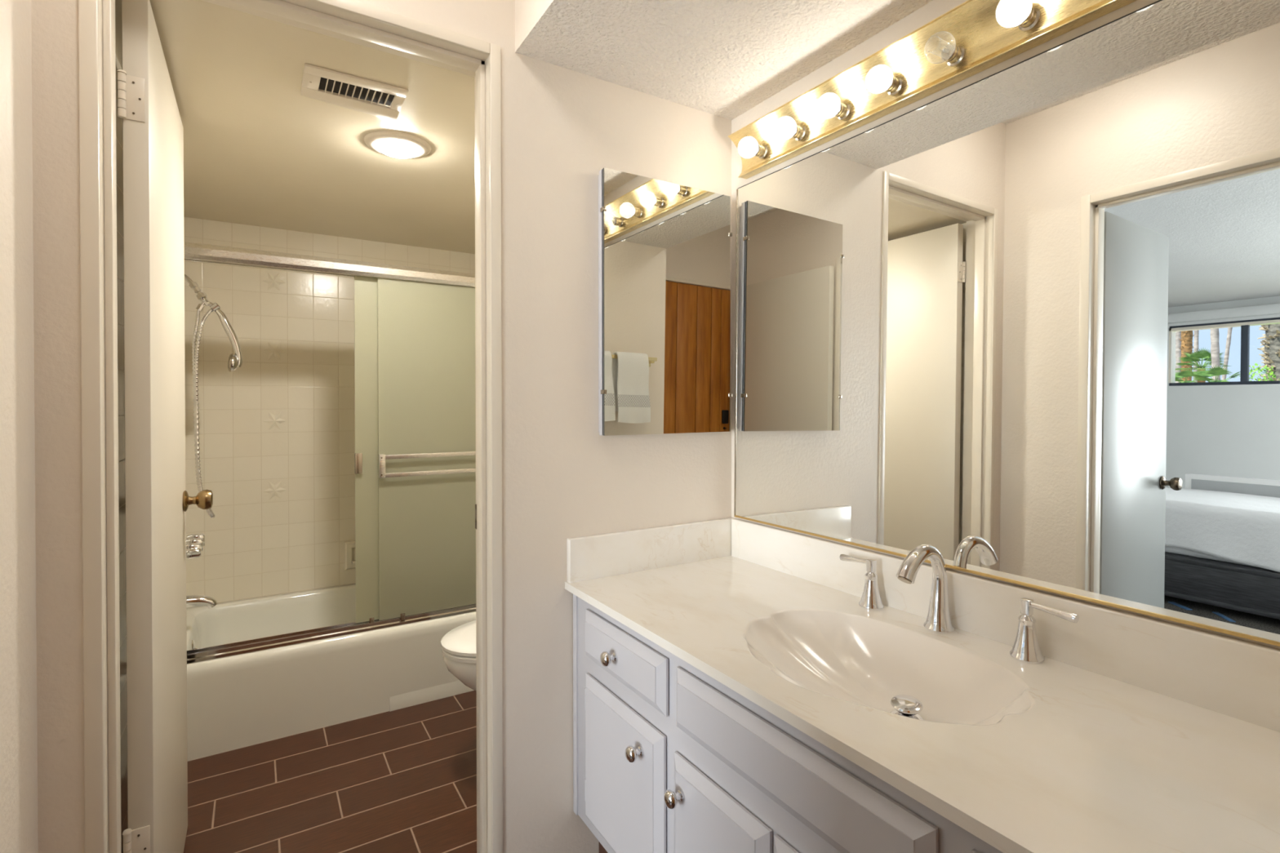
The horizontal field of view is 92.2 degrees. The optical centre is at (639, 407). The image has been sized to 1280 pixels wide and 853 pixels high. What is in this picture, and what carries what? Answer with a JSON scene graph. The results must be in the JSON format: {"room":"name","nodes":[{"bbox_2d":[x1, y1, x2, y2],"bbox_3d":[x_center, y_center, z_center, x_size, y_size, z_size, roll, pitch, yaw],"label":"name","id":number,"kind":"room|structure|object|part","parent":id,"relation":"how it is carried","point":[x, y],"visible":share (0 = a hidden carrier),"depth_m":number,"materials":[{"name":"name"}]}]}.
{"room":"bathroom","nodes":[
{"label":"bathroom","id":0,"kind":"room"},
{"bbox_2d":[0,0,127,852],"bbox_3d":[-1.073,-0.021,1.058,0.153,2.500,3.990,0,0,-32],"label":"wall","id":1,"kind":"structure","parent":0,"point":[19,824],"depth_m":0.96,"materials":[{"name":"beige paint"}]},
{"bbox_2d":[116,0,213,852],"bbox_3d":[-1.135,0.206,1.479,0.152,2.016,0.692,0,0,-32],"label":"door","id":2,"kind":"structure","parent":1,"relation":"in","point":[157,501],"depth_m":1.23,"materials":[{"name":"white wood"}]},
{"bbox_3d":[-1.244,0.262,1.743,0.058,0.057,0.057,0,0,-32],"label":"knob","id":3,"kind":"part","parent":2,"relation":"part of","materials":[{"name":"gold metal"}]},
{"bbox_2d":[186,542,201,559],"bbox_3d":[-1.710,0.542,2.320,0.095,0.060,0.060,0,0,-32],"label":"tap","id":4,"kind":"object","parent":1,"relation":"attached to","point":[193,550],"visible":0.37,"depth_m":2.32,"materials":[{"name":"silver metal"}]},
{"bbox_2d":[186,533,204,546],"bbox_3d":[-1.815,0.541,2.490,0.095,0.060,0.060,0,0,-32],"label":"tap","id":5,"kind":"object","parent":1,"relation":"attached to","point":[202,535],"visible":0.37,"depth_m":2.49,"materials":[{"name":"silver metal"}]},
{"bbox_2d":[186,595,217,608],"bbox_3d":[-1.743,0.761,2.419,0.140,0.073,0.066,0,0,-32],"label":"tub spout","id":6,"kind":"object","parent":1,"relation":"attached to","point":[191,600],"visible":0.67,"depth_m":2.41,"materials":[{"name":"silver metal"}]},
{"bbox_2d":[184,274,242,518],"bbox_3d":[-1.707,-0.057,2.436,0.229,0.991,0.075,0,0,-32],"label":"shower","id":7,"kind":"object","parent":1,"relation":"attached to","point":[235,361],"visible":0.88,"depth_m":2.41,"materials":[{"name":"silver metal"}]},
{"bbox_3d":[-1.772,-0.502,2.392,0.075,0.057,0.017,0,0,-32],"label":"arm","id":8,"kind":"part","parent":7,"relation":"part of","materials":[{"name":"silver metal"}]},
{"bbox_2d":[115,0,475,253],"bbox_3d":[-0.873,-0.886,2.317,1.525,0.108,1.835,0,0,-32],"label":"ceiling","id":9,"kind":"structure","parent":0,"point":[258,151],"depth_m":1.88,"materials":[{"name":"paint"}]},
{"bbox_2d":[300,63,408,121],"bbox_3d":[-0.748,-0.817,1.612,0.238,0.019,0.169,0,0,-32],"label":"ceiling vent","id":10,"kind":"object","parent":9,"relation":"in","point":[316,79],"visible":1,"depth_m":1.61,"materials":[{"name":"white metal"}]},
{"bbox_2d":[364,130,431,158],"bbox_3d":[-0.763,-0.814,1.945,0.198,0.030,0.198,0,0,-32],"label":"recessed light","id":11,"kind":"object","parent":9,"relation":"in","point":[397,144],"visible":1,"depth_m":1.91,"materials":[{"name":"white metal"}]},
{"bbox_2d":[376,140,419,158],"bbox_3d":[-0.763,-0.812,1.945,0.125,0.024,0.125,0,0,-32],"label":"diffuser","id":12,"kind":"object","parent":11,"relation":"attached to","point":[395,148],"depth_m":1.92,"materials":[{"name":"white"}]},
{"bbox_2d":[183,217,475,603],"bbox_3d":[-1.384,-0.036,3.144,1.525,2.500,0.120,0,0,-32],"label":"wall","id":13,"kind":"structure","parent":0,"point":[277,430],"depth_m":2.88,"materials":[{"name":"tile"}]},
{"bbox_2d":[186,537,203,551],"bbox_3d":[-1.762,0.542,2.405,0.095,0.060,0.060,0,0,-32],"label":"tap","id":14,"kind":"object","parent":13,"relation":"attached to","point":[194,540],"visible":0.27,"depth_m":2.41,"materials":[{"name":"silver metal"}]},
{"bbox_2d":[344,540,355,569],"bbox_3d":[-1.379,0.732,3.057,0.150,0.137,0.061,0,0,-32],"label":"soap dish","id":15,"kind":"object","parent":13,"relation":"attached to","point":[349,546],"visible":0.36,"depth_m":3.04,"materials":[{"name":"beige ceramic"}]},
{"bbox_2d":[183,690,476,852],"bbox_3d":[-0.381,1.250,1.503,1.790,0.050,4.000,0,0,-32],"label":"floor","id":16,"kind":"structure","parent":0,"point":[402,780],"depth_m":1.97,"materials":[{"name":"brown tile"}]},
{"bbox_2d":[186,583,475,761],"bbox_3d":[-1.159,1.048,2.794,1.524,0.338,0.744,0,0,-32],"label":"bathtub","id":17,"kind":"object","parent":16,"relation":"on","point":[245,700],"visible":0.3,"depth_m":2.39,"materials":[{"name":"white ceramic"}]},
{"bbox_3d":[-1.751,0.948,2.415,0.014,0.072,0.072,0,0,-32],"label":"overflow plate","id":18,"kind":"part","parent":17,"relation":"part of","materials":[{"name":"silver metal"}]},
{"bbox_2d":[184,241,475,663],"bbox_3d":[-0.984,0.154,2.504,1.523,1.452,0.064,0,0,-32],"label":"shower door","id":19,"kind":"structure","parent":17,"relation":"on","point":[415,455],"depth_m":2.51,"materials":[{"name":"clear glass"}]},
{"bbox_3d":[-0.985,-0.544,2.499,1.523,0.055,0.063,0,0,-32],"label":"header rail","id":20,"kind":"part","parent":19,"relation":"part of","materials":[{"name":"silver metal"}]},
{"bbox_3d":[-1.108,0.222,2.427,0.027,0.081,0.020,0,0,-32],"label":"pull handle","id":21,"kind":"part","parent":19,"relation":"part of","materials":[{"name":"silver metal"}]},
{"bbox_3d":[-0.781,0.163,2.646,0.810,1.377,0.005,0,0,-32],"label":"panel","id":22,"kind":"part","parent":19,"relation":"part of","materials":[{"name":"clear glass"}]},
{"bbox_3d":[-0.702,0.163,2.673,0.807,1.377,0.005,0,0,-32],"label":"panel","id":23,"kind":"part","parent":19,"relation":"part of","materials":[{"name":"clear glass"}]},
{"bbox_2d":[440,620,476,691],"bbox_3d":[-0.340,0.834,2.221,0.732,0.772,0.500,0,0,-32],"label":"toilet","id":24,"kind":"object","parent":16,"relation":"on","point":[458,645],"visible":0.13,"depth_m":2.00,"materials":[{"name":"white ceramic"}]},
{"bbox_3d":[-0.439,0.783,2.159,0.500,0.028,0.364,0,0,-32],"label":"lid","id":25,"kind":"part","parent":24,"relation":"part of","materials":[{"name":"white plastic"}]},
{"bbox_3d":[-0.442,0.808,2.158,0.488,0.018,0.362,0,0,-32],"label":"seat","id":26,"kind":"part","parent":24,"relation":"part of","materials":[{"name":"white plastic"}]},
{"bbox_2d":[573,594,1003,852],"bbox_3d":[0.393,0.842,1.086,0.565,0.770,1.377,0,0,-32],"label":"vanity cabinet","id":27,"kind":"object","parent":16,"relation":"on","point":[668,757],"visible":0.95,"depth_m":1.09,"materials":[{"name":"white wood"}]},
{"bbox_3d":[-0.068,0.538,1.320,0.034,0.032,0.032,0,0,-32],"label":"knob","id":28,"kind":"part","parent":27,"relation":"part of","materials":[{"name":"silver metal"}]},
{"bbox_3d":[-0.043,0.810,1.335,0.020,0.345,0.333,0,0,-32],"label":"door","id":29,"kind":"part","parent":27,"relation":"part of","materials":[{"name":"white wood"}]},
{"bbox_3d":[-0.041,0.539,1.329,0.020,0.111,0.341,0,0,-32],"label":"drawer","id":30,"kind":"part","parent":27,"relation":"part of","materials":[{"name":"white wood"}]},
{"bbox_3d":[-0.012,0.692,1.232,0.034,0.032,0.032,0,0,-32],"label":"knob","id":31,"kind":"part","parent":27,"relation":"part of","materials":[{"name":"silver metal"}]},
{"bbox_3d":[0.061,0.708,1.115,0.034,0.032,0.032,0,0,-32],"label":"knob","id":32,"kind":"part","parent":27,"relation":"part of","materials":[{"name":"silver metal"}]},
{"bbox_3d":[0.131,0.818,1.056,0.020,0.333,0.256,0,0,-32],"label":"door","id":33,"kind":"part","parent":27,"relation":"part of","materials":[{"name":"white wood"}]},
{"bbox_3d":[0.272,0.820,0.828,0.020,0.333,0.264,0,0,-32],"label":"door","id":34,"kind":"part","parent":27,"relation":"part of","materials":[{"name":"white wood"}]},
{"bbox_2d":[564,517,1279,852],"bbox_3d":[0.407,0.449,1.091,0.540,0.239,1.382,0,0,-32],"label":"countertop","id":35,"kind":"structure","parent":27,"relation":"on","point":[1133,733],"depth_m":0.96,"materials":[{"name":"stone"}]},
{"bbox_2d":[742,608,1035,725],"bbox_3d":[0.392,0.491,1.081,0.366,0.108,0.506,0,0,-32],"label":"basin","id":36,"kind":"object","parent":35,"relation":"in","point":[868,668],"depth_m":1.15,"materials":[{"name":"white ceramic"}]},
{"bbox_2d":[839,543,1079,664],"bbox_3d":[0.552,0.351,1.186,0.149,0.172,0.477,0,0,-32],"label":"faucet","id":37,"kind":"object","parent":35,"relation":"on","point":[1026,649],"visible":1,"depth_m":1.18,"materials":[{"name":"silver metal"}]},
{"bbox_3d":[0.480,0.343,1.379,0.015,0.016,0.073,0,0,-32],"label":"lever","id":38,"kind":"part","parent":37,"relation":"part of","materials":[{"name":"silver metal"}]},
{"bbox_3d":[0.505,0.396,1.345,0.052,0.079,0.052,0,0,-32],"label":"handle","id":39,"kind":"part","parent":37,"relation":"part of","materials":[{"name":"silver metal"}]},
{"bbox_3d":[0.547,0.343,1.188,0.144,0.156,0.045,0,0,-32],"label":"spout","id":40,"kind":"part","parent":37,"relation":"part of","materials":[{"name":"silver metal"}]},
{"bbox_3d":[0.674,0.398,1.073,0.052,0.079,0.052,0,0,-32],"label":"handle","id":41,"kind":"part","parent":37,"relation":"part of","materials":[{"name":"silver metal"}]},
{"bbox_3d":[0.694,0.345,1.036,0.015,0.016,0.073,0,0,-32],"label":"lever","id":42,"kind":"part","parent":37,"relation":"part of","materials":[{"name":"silver metal"}]},
{"bbox_3d":[0.451,0.545,0.539,0.020,0.111,0.330,0,0,-32],"label":"drawer","id":43,"kind":"part","parent":27,"relation":"part of","materials":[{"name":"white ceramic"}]},
{"bbox_2d":[31,0,731,852],"bbox_3d":[-0.405,-0.025,1.466,1.718,2.500,0.115,0,0,-32],"label":"wall","id":44,"kind":"structure","parent":0,"point":[562,479],"depth_m":1.49,"materials":[{"name":"beige paint"}]},
{"bbox_2d":[78,0,502,852],"bbox_3d":[-0.669,0.193,1.298,0.742,2.068,0.121,0,0,-32],"label":"door frame","id":45,"kind":"structure","parent":44,"relation":"attached to","point":[353,21],"depth_m":1.12,"materials":[{"name":"beige wood"}]},
{"bbox_2d":[475,504,476,528],"bbox_3d":[-0.399,0.270,1.514,0.005,0.060,0.028,0,0,-32],"label":"strike plate","id":46,"kind":"object","parent":44,"relation":"attached to","point":[475,504],"visible":0.42,"depth_m":1.52,"materials":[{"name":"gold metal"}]},
{"bbox_2d":[598,167,732,435],"bbox_3d":[0.075,-0.266,1.670,0.422,0.672,0.041,0,0,-32],"label":"medicine cabinet","id":47,"kind":"object","parent":44,"relation":"attached to","point":[664,247],"visible":1,"depth_m":1.64,"materials":[{"name":"silver mirror"}]},
{"bbox_3d":[0.076,-0.266,1.669,0.410,0.672,0.022,0,0,-32],"label":"door","id":48,"kind":"part","parent":47,"relation":"part of","materials":[{"name":"silver metal"}]},
{"bbox_2d":[515,0,933,119],"bbox_3d":[0.352,-1.055,1.047,0.666,0.434,1.385,0,0,-32],"label":"ceiling","id":49,"kind":"structure","parent":0,"point":[724,59],"depth_m":1.41,"materials":[{"name":"white paint"}]},
{"bbox_2d":[731,0,1279,648],"bbox_3d":[0.823,-0.023,1.026,0.100,2.500,1.930,0,0,-32],"label":"wall","id":50,"kind":"structure","parent":0,"point":[934,9],"depth_m":1.42,"materials":[{"name":"beige paint"}]},
{"bbox_2d":[728,0,1137,178],"bbox_3d":[0.572,-0.700,1.262,0.068,0.109,1.125,0,0,-32],"label":"vanity light bar","id":51,"kind":"object","parent":50,"relation":"attached to","point":[987,31],"visible":1,"depth_m":1.28,"materials":[{"name":"gold metal"}]},
{"bbox_2d":[746,143,768,159],"bbox_3d":[0.302,-0.694,1.655,0.079,0.054,0.054,0,0,-32],"label":"globe bulb","id":52,"kind":"object","parent":51,"relation":"attached to","point":[758,150],"visible":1,"depth_m":1.66,"materials":[{"name":"white glass"}]},
{"bbox_2d":[782,124,806,141],"bbox_3d":[0.374,-0.694,1.539,0.079,0.054,0.054,0,0,-32],"label":"globe bulb","id":53,"kind":"object","parent":51,"relation":"attached to","point":[796,131],"visible":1,"depth_m":1.54,"materials":[{"name":"white glass"}]},
{"bbox_2d":[826,101,850,119],"bbox_3d":[0.446,-0.693,1.424,0.079,0.054,0.054,0,0,-32],"label":"globe bulb","id":54,"kind":"object","parent":51,"relation":"attached to","point":[841,110],"visible":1,"depth_m":1.43,"materials":[{"name":"white glass"}]},
{"bbox_2d":[876,75,902,95],"bbox_3d":[0.518,-0.692,1.308,0.079,0.054,0.054,0,0,-32],"label":"globe bulb","id":55,"kind":"object","parent":51,"relation":"attached to","point":[892,85],"visible":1,"depth_m":1.31,"materials":[{"name":"white glass"}]},
{"bbox_2d":[937,43,965,66],"bbox_3d":[0.590,-0.691,1.193,0.079,0.054,0.054,0,0,-32],"label":"globe bulb","id":56,"kind":"object","parent":51,"relation":"attached to","point":[953,55],"visible":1,"depth_m":1.20,"materials":[{"name":"clear glass"}]},
{"bbox_2d":[1009,4,1041,31],"bbox_3d":[0.662,-0.690,1.077,0.079,0.054,0.054,0,0,-32],"label":"globe bulb","id":57,"kind":"object","parent":51,"relation":"attached to","point":[1026,17],"visible":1,"depth_m":1.08,"materials":[{"name":"white glass"}]},
{"bbox_2d":[731,518,1279,732],"bbox_3d":[0.633,0.383,1.220,0.019,0.110,1.362,0,0,-32],"label":"backsplash","id":58,"kind":"structure","parent":50,"relation":"attached to","point":[1232,677],"depth_m":1.03,"materials":[{"name":"stone"}]},
{"bbox_2d":[733,0,1279,646],"bbox_3d":[0.632,-0.154,1.224,0.011,0.952,1.330,0,0,-32],"label":"wall mirror","id":59,"kind":"object","parent":50,"relation":"attached to","point":[1020,323],"visible":1,"depth_m":1.08,"materials":[{"name":"silver mirror"}]}
]}

